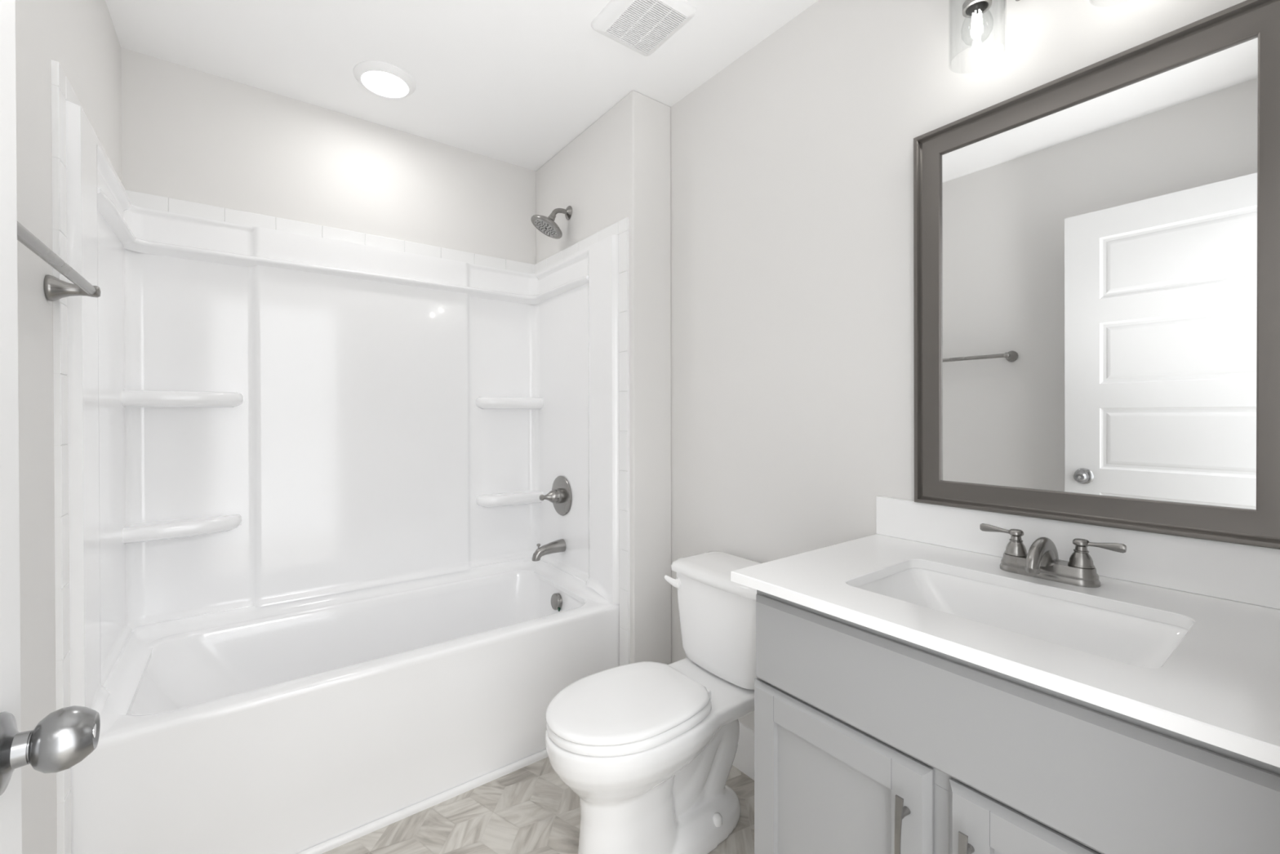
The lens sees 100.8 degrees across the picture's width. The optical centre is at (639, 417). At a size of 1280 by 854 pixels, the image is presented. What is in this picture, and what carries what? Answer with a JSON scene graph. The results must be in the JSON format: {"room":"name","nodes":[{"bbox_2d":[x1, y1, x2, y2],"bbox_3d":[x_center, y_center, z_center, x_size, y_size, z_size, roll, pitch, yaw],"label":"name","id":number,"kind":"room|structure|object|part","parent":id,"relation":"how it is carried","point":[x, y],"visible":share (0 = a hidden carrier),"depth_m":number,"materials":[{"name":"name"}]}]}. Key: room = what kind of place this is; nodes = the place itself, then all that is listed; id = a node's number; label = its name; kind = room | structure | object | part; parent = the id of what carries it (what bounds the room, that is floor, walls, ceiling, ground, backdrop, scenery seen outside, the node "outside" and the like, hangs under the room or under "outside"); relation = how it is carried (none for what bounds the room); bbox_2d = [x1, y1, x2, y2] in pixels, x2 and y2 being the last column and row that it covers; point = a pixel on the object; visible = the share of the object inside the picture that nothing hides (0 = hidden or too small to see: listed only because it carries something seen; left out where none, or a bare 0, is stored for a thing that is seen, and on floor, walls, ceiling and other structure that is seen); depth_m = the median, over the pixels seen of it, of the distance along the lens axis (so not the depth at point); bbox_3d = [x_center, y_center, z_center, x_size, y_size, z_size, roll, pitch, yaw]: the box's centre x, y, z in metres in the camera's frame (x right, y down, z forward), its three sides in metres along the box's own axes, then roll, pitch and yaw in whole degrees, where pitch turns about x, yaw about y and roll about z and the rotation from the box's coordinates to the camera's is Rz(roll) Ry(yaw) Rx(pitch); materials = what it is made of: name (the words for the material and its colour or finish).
{"room":"bathroom","nodes":[
{"label":"bathroom","id":0,"kind":"room"},
{"bbox_2d":[15,0,121,853],"bbox_3d":[-0.997,-0.006,0.694,0.120,2.438,2.585,0,0,-37],"label":"wall","id":1,"kind":"structure","parent":0,"point":[80,35],"depth_m":1.05,"materials":[{"name":"white paint"}]},
{"bbox_2d":[17,221,101,301],"bbox_3d":[-1.005,-0.266,0.867,0.079,0.054,0.664,0,0,-37],"label":"towel bar","id":2,"kind":"object","parent":1,"relation":"attached to","point":[55,289],"visible":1,"depth_m":1.00,"materials":[{"name":"silver metal"}]},
{"bbox_2d":[120,47,536,264],"bbox_3d":[-1.082,-0.014,2.319,1.927,2.438,0.120,0,0,-37],"label":"wall","id":3,"kind":"structure","parent":0,"point":[188,134],"depth_m":2.08,"materials":[{"name":"white paint"}]},
{"bbox_2d":[51,59,630,853],"bbox_3d":[-0.880,0.224,1.893,1.499,1.966,0.806,0,0,-37],"label":"trim","id":4,"kind":"structure","parent":3,"relation":"attached to","point":[62,91],"depth_m":1.78,"materials":[{"name":"white tile"}]},
{"bbox_2d":[66,100,619,715],"bbox_3d":[-0.898,0.012,1.915,1.509,1.436,0.746,0,0,-37],"label":"tub surround","id":5,"kind":"object","parent":3,"relation":"attached to","point":[259,416],"visible":0.99,"depth_m":2.06,"materials":[{"name":"white plastic"}]},
{"bbox_2d":[122,514,241,543],"bbox_3d":[-1.562,0.382,1.819,0.312,0.054,0.105,0,0,-37],"label":"shelf","id":6,"kind":"object","parent":5,"relation":"attached to","point":[178,526],"depth_m":1.80,"materials":[{"name":"white plastic"}]},
{"bbox_2d":[121,389,243,407],"bbox_3d":[-1.561,-0.062,1.818,0.318,0.054,0.105,0,0,-37],"label":"shelf","id":7,"kind":"object","parent":5,"relation":"attached to","point":[130,397],"depth_m":1.79,"materials":[{"name":"white plastic"}]},
{"bbox_2d":[475,490,543,506],"bbox_3d":[-0.615,0.391,2.529,0.310,0.056,0.100,0,0,-37],"label":"shelf","id":8,"kind":"object","parent":5,"relation":"attached to","point":[483,498],"depth_m":2.50,"materials":[{"name":"white plastic"}]},
{"bbox_2d":[475,396,543,408],"bbox_3d":[-0.616,-0.068,2.527,0.310,0.056,0.100,0,0,-37],"label":"shelf","id":9,"kind":"object","parent":5,"relation":"attached to","point":[482,402],"depth_m":2.49,"materials":[{"name":"white plastic"}]},
{"bbox_2d":[532,538,565,560],"bbox_3d":[-0.413,0.594,2.377,0.152,0.075,0.058,0,0,-37],"label":"tub spout","id":10,"kind":"object","parent":5,"relation":"attached to","point":[559,545],"visible":1,"depth_m":2.36,"materials":[{"name":"silver metal"}]},
{"bbox_2d":[539,475,571,515],"bbox_3d":[-0.402,0.358,2.395,0.110,0.182,0.182,0,0,-37],"label":"shower valve","id":11,"kind":"object","parent":5,"relation":"attached to","point":[560,495],"visible":1,"depth_m":2.39,"materials":[{"name":"silver metal"}]},
{"bbox_3d":[-0.406,0.358,2.392,0.100,0.068,0.068,0,0,-37],"label":"handle","id":12,"kind":"part","parent":11,"relation":"part of","materials":[{"name":"silver metal"}]},
{"bbox_2d":[296,749,547,853],"bbox_3d":[-0.681,1.198,1.626,1.485,0.021,0.013,0,0,-37],"label":"trim","id":13,"kind":"structure","parent":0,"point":[349,836],"depth_m":1.63,"materials":[{"name":"white paint"}]},
{"bbox_2d":[105,0,817,171],"bbox_3d":[-0.346,-1.269,1.324,1.927,0.080,2.587,0,0,-37],"label":"ceiling","id":14,"kind":"structure","parent":0,"point":[513,82],"depth_m":1.79,"materials":[{"name":"white paint"}]},
{"bbox_2d":[353,60,416,97],"bbox_3d":[-0.928,-1.222,1.930,0.206,0.020,0.206,0,0,-37],"label":"recessed light","id":15,"kind":"object","parent":14,"relation":"in","point":[381,78],"visible":1,"depth_m":1.90,"materials":[{"name":"white paint"}]},
{"bbox_2d":[591,0,696,56],"bbox_3d":[0.009,-1.221,1.630,0.232,0.022,0.252,0,0,-37],"label":"exhaust fan","id":16,"kind":"object","parent":14,"relation":"attached to","point":[642,26],"visible":1,"depth_m":1.62,"materials":[{"name":"white plastic"}]},
{"bbox_2d":[322,756,754,853],"bbox_3d":[0.166,1.237,0.657,1.727,0.050,4.045,0,0,-37],"label":"floor","id":17,"kind":"structure","parent":0,"point":[529,809],"depth_m":1.57,"materials":[{"name":"tile"}]},
{"bbox_2d":[70,556,619,853],"bbox_3d":[-0.893,0.951,1.915,1.497,0.512,0.735,0,0,-37],"label":"bathtub","id":18,"kind":"object","parent":17,"relation":"on","point":[298,726],"visible":0.84,"depth_m":1.63,"materials":[{"name":"white plastic"}]},
{"bbox_3d":[-0.361,0.798,2.295,0.031,0.070,0.069,0,0,-37],"label":"overflow plate","id":19,"kind":"part","parent":18,"relation":"part of","materials":[{"name":"silver metal"}]},
{"bbox_2d":[545,551,760,853],"bbox_3d":[0.087,0.839,1.512,0.759,0.736,0.410,0,0,-37],"label":"toilet","id":20,"kind":"object","parent":17,"relation":"on","point":[648,749],"visible":0.99,"depth_m":1.43,"materials":[{"name":"white ceramic"}]},
{"bbox_3d":[-0.041,0.755,1.417,0.436,0.019,0.336,0,0,-37],"label":"lid","id":21,"kind":"part","parent":20,"relation":"part of","materials":[{"name":"white plastic"}]},
{"bbox_3d":[-0.038,0.777,1.419,0.439,0.022,0.340,0,0,-37],"label":"seat","id":22,"kind":"part","parent":20,"relation":"part of","materials":[{"name":"white plastic"}]},
{"bbox_3d":[0.044,0.999,1.481,0.652,0.417,0.341,0,0,-37],"label":"bowl","id":23,"kind":"part","parent":20,"relation":"part of","materials":[{"name":"white ceramic"}]},
{"bbox_3d":[0.113,0.538,1.740,0.041,0.035,0.062,0,0,-37],"label":"flush lever","id":24,"kind":"part","parent":20,"relation":"part of","materials":[{"name":"white plastic"}]},
{"bbox_3d":[0.295,0.488,1.666,0.238,0.036,0.410,0,0,-37],"label":"tank lid","id":25,"kind":"part","parent":20,"relation":"part of","materials":[{"name":"white ceramic"}]},
{"bbox_3d":[0.297,0.646,1.669,0.222,0.280,0.388,0,0,-37],"label":"tank","id":26,"kind":"part","parent":20,"relation":"part of","materials":[{"name":"white ceramic"}]},
{"bbox_2d":[754,589,1279,853],"bbox_3d":[0.647,0.771,0.924,0.561,0.877,0.742,0,0,-37],"label":"vanity cabinet","id":27,"kind":"object","parent":17,"relation":"on","point":[868,740],"visible":0.94,"depth_m":0.77,"materials":[{"name":"grey paint"}]},
{"bbox_3d":[0.335,0.808,0.936,0.016,0.554,0.346,0,0,-37],"label":"door","id":28,"kind":"part","parent":27,"relation":"part of","materials":[{"name":"grey paint"}]},
{"bbox_3d":[0.400,0.658,0.809,0.030,0.164,0.012,0,0,-37],"label":"handle","id":29,"kind":"part","parent":27,"relation":"part of","materials":[{"name":"silver metal"}]},
{"bbox_3d":[0.454,0.659,0.738,0.030,0.164,0.012,0,0,-37],"label":"handle","id":30,"kind":"part","parent":27,"relation":"part of","materials":[{"name":"silver metal"}]},
{"bbox_2d":[730,496,1279,767],"bbox_3d":[0.645,0.273,0.939,0.573,0.119,0.773,0,0,-37],"label":"countertop","id":31,"kind":"structure","parent":27,"relation":"on","point":[1220,686],"depth_m":0.88,"materials":[{"name":"white stone"}]},
{"bbox_2d":[856,568,1188,667],"bbox_3d":[0.624,0.400,0.915,0.328,0.134,0.474,0,0,-37],"label":"sink","id":32,"kind":"object","parent":31,"relation":"in","point":[1129,639],"visible":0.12,"depth_m":0.98,"materials":[{"name":"white ceramic"}]},
{"bbox_2d":[979,523,1126,587],"bbox_3d":[0.797,0.269,1.038,0.148,0.086,0.188,0,0,1],"label":"faucet","id":33,"kind":"object","parent":31,"relation":"on","point":[1042,561],"visible":1,"depth_m":1.00,"materials":[{"name":"silver metal"}]},
{"bbox_3d":[0.746,0.234,1.111,0.016,0.016,0.055,0,0,-37],"label":"lever","id":34,"kind":"part","parent":33,"relation":"part of","materials":[{"name":"silver metal"}]},
{"bbox_3d":[0.768,0.255,1.082,0.040,0.050,0.040,0,0,-37],"label":"handle","id":35,"kind":"part","parent":33,"relation":"part of","materials":[{"name":"silver metal"}]},
{"bbox_3d":[0.777,0.260,1.022,0.132,0.056,0.025,0,0,-37],"label":"spout","id":36,"kind":"part","parent":33,"relation":"part of","materials":[{"name":"silver metal"}]},
{"bbox_3d":[0.785,0.264,1.029,0.072,0.037,0.033,0,0,-37],"label":"spout","id":37,"kind":"part","parent":33,"relation":"part of","materials":[{"name":"silver metal"}]},
{"bbox_3d":[0.831,0.255,0.998,0.040,0.050,0.040,0,0,-37],"label":"handle","id":38,"kind":"part","parent":33,"relation":"part of","materials":[{"name":"silver metal"}]},
{"bbox_3d":[0.853,0.234,0.968,0.016,0.016,0.055,0,0,-37],"label":"lever","id":39,"kind":"part","parent":33,"relation":"part of","materials":[{"name":"silver metal"}]},
{"bbox_3d":[0.556,0.809,0.639,0.016,0.554,0.347,0,0,-37],"label":"door","id":40,"kind":"part","parent":27,"relation":"part of","materials":[{"name":"grey paint"}]},
{"bbox_2d":[536,90,671,664],"bbox_3d":[-0.197,-0.016,2.387,0.188,2.438,0.830,0,0,-37],"label":"wall","id":41,"kind":"structure","parent":0,"point":[619,167],"depth_m":2.06,"materials":[{"name":"white paint"}]},
{"bbox_2d":[530,205,572,239],"bbox_3d":[-0.395,-0.875,2.340,0.176,0.153,0.150,0,0,-37],"label":"shower","id":42,"kind":"object","parent":41,"relation":"attached to","point":[546,225],"visible":1,"depth_m":2.33,"materials":[{"name":"silver metal"}]},
{"bbox_3d":[-0.358,-0.908,2.358,0.090,0.051,0.021,0,0,-37],"label":"shower arm","id":43,"kind":"part","parent":42,"relation":"part of","materials":[{"name":"silver metal"}]},
{"bbox_2d":[670,0,1246,730],"bbox_3d":[0.451,-0.014,1.776,0.120,2.438,2.585,0,0,-37],"label":"wall","id":44,"kind":"structure","parent":0,"point":[793,379],"depth_m":1.56,"materials":[{"name":"white paint"}]},
{"bbox_2d":[732,721,754,780],"bbox_3d":[0.386,1.128,1.760,0.014,0.154,0.880,0,0,-37],"label":"baseboard","id":45,"kind":"structure","parent":44,"relation":"attached to","point":[744,760],"depth_m":1.79,"materials":[{"name":"white paint"}]},
{"bbox_2d":[948,0,1020,61],"bbox_3d":[0.814,-0.901,1.054,0.154,0.258,0.351,0,0,-37],"label":"vanity light","id":46,"kind":"object","parent":44,"relation":"attached to","point":[971,8],"visible":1,"depth_m":1.14,"materials":[{"name":"silver metal"}]},
{"bbox_3d":[0.724,-0.861,1.137,0.104,0.178,0.104,0,0,-37],"label":"lamp shade","id":47,"kind":"part","parent":46,"relation":"part of","materials":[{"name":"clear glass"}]},
{"bbox_2d":[962,0,991,17],"bbox_3d":[0.724,-0.925,1.137,0.109,0.094,0.109,0,0,-37],"label":"socket","id":48,"kind":"object","parent":46,"relation":"attached to","point":[970,7],"depth_m":1.15,"materials":[{"name":"silver metal"}]},
{"bbox_2d":[875,496,1279,608],"bbox_3d":[0.867,0.261,1.105,0.019,0.099,0.773,0,0,-37],"label":"backsplash","id":49,"kind":"structure","parent":44,"relation":"attached to","point":[1237,572],"depth_m":1.01,"materials":[{"name":"white stone"}]},
{"bbox_2d":[913,0,1279,549],"bbox_3d":[0.874,-0.240,1.078,0.029,0.902,0.614,-1,1,-37],"label":"framed mirror","id":50,"kind":"object","parent":44,"relation":"attached to","point":[1096,246],"visible":1,"depth_m":1.02,"materials":[{"name":"grey metal"}]},
{"bbox_3d":[0.465,-0.006,0.248,1.687,2.438,0.115,0,0,-37],"label":"wall","id":51,"kind":"structure","parent":0,"visible":0},
{"bbox_2d":[0,0,100,853],"bbox_3d":[-0.365,0.185,0.179,0.156,2.032,0.766,0,0,-37],"label":"door","id":52,"kind":"structure","parent":51,"relation":"in","point":[64,737],"depth_m":0.47,"materials":[{"name":"white paint"}]},
{"bbox_3d":[-0.516,0.283,0.461,0.060,0.067,0.067,0,0,-37],"label":"knob","id":53,"kind":"part","parent":52,"relation":"part of","materials":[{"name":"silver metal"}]}
]}

